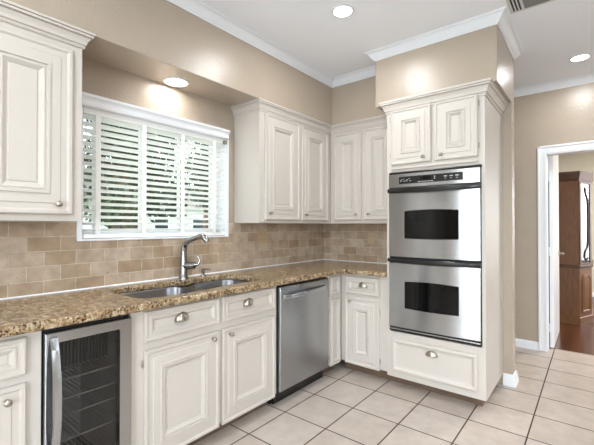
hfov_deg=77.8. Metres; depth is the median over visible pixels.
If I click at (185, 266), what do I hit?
faucet
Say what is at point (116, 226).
tree
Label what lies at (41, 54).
upper cabinet
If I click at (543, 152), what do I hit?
trim
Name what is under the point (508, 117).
wall
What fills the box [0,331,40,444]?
base cabinet
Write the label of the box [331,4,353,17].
recessed light
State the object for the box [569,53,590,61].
recessed light
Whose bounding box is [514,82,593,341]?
wall
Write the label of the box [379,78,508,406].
tall cabinet
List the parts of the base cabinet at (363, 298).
door, drawer, cup pull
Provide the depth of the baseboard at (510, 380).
2.96 m
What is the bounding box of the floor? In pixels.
[194,297,593,444]
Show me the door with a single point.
(553, 175)
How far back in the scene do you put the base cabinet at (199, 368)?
2.09 m
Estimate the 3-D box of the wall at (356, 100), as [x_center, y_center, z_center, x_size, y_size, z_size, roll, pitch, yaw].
[0.687,-1.193,3.622,0.615,0.455,0.303,0,-1,39]
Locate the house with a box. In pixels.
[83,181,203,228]
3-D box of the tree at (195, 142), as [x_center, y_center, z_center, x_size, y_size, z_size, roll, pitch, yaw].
[-1.458,-0.680,10.754,2.580,4.749,2.716,0,-1,39]
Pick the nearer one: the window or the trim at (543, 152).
the window
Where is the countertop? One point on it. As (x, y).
(22, 315)
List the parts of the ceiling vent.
damper plate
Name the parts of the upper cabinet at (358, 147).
door, crown moulding, door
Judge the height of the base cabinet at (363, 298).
0.874 m
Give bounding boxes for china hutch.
[548,171,592,324]
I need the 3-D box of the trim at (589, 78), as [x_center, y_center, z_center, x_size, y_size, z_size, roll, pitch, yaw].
[2.753,-1.387,3.603,4.500,0.068,0.066,0,-1,39]
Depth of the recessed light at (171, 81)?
2.54 m
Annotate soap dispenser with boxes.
[200,268,210,275]
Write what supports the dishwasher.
on the floor
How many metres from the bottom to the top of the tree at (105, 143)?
4.373 m
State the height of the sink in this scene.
0.171 m
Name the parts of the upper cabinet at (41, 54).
door, crown moulding, knob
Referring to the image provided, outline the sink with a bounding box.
[120,280,249,297]
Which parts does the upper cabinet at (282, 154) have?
crown moulding, door, door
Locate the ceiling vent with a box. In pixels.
[506,0,554,13]
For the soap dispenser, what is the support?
on the countertop
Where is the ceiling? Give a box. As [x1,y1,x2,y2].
[199,0,593,88]
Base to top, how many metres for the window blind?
0.850 m
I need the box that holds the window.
[76,105,228,240]
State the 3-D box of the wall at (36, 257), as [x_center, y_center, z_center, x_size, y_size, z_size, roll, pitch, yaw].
[-1.363,-0.063,2.183,0.170,2.743,7.500,0,-1,39]
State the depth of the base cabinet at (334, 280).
3.19 m
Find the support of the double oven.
in the tall cabinet at (460, 125)
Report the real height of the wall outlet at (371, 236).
0.114 m
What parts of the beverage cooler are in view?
door handle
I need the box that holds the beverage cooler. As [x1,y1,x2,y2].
[41,314,131,444]
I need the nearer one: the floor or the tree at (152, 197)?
the floor
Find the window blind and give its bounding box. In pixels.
[82,92,229,237]
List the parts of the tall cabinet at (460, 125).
door, cup pull, ledge moulding, drawer, crown moulding, door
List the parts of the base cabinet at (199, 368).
drawer, door, cup pull, drawer, cup pull, door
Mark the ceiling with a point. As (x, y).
(549, 34)
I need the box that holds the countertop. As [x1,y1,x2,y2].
[0,260,386,337]
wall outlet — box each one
[258,231,266,243]
[368,232,374,243]
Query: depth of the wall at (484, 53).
2.76 m
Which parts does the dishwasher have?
kick plate, door handle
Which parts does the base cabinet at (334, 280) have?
drawer, door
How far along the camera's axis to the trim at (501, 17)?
2.78 m
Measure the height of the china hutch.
2.003 m
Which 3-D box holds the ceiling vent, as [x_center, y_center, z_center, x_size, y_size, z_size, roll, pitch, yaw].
[1.485,-1.429,2.282,0.330,0.008,0.345,0,-1,39]
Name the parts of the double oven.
control glass, door handle, door handle, door, control panel, vent trim, door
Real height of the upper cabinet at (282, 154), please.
0.975 m
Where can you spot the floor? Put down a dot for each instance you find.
(551, 402)
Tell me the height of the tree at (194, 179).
5.682 m
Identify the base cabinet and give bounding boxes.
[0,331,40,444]
[129,286,275,444]
[323,274,340,372]
[341,274,393,380]
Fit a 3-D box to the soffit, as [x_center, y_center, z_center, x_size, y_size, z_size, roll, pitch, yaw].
[-1.525,-1.212,1.618,0.319,0.455,6.200,0,-1,39]
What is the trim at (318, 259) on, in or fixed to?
attached to the wall at (36, 257)
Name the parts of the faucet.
spout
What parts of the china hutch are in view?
crown moulding, waist moulding, door glass, door frame, arched panel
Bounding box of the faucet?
[179,233,209,278]
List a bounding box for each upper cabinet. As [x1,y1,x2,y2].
[0,0,95,221]
[231,98,331,223]
[331,115,386,223]
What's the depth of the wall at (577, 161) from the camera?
6.78 m
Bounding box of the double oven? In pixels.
[387,165,481,346]
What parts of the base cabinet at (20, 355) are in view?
knob, door, drawer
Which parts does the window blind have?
rail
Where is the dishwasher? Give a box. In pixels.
[267,277,328,403]
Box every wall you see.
[0,57,322,297]
[323,55,514,383]
[332,76,384,124]
[376,24,510,110]
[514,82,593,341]
[548,152,593,291]
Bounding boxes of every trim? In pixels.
[0,259,386,299]
[166,0,523,87]
[514,73,593,96]
[537,140,593,351]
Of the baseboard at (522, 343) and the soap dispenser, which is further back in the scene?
the baseboard at (522, 343)
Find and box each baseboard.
[503,370,518,387]
[515,338,538,349]
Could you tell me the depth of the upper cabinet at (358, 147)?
3.48 m
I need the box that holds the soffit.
[8,0,331,124]
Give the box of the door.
[548,155,563,347]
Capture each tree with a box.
[83,119,161,228]
[83,120,197,228]
[83,126,188,228]
[165,139,208,227]
[185,151,207,211]
[194,142,208,207]
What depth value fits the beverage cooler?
1.75 m
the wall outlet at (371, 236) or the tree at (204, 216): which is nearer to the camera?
the wall outlet at (371, 236)
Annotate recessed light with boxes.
[163,77,188,86]
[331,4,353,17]
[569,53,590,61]

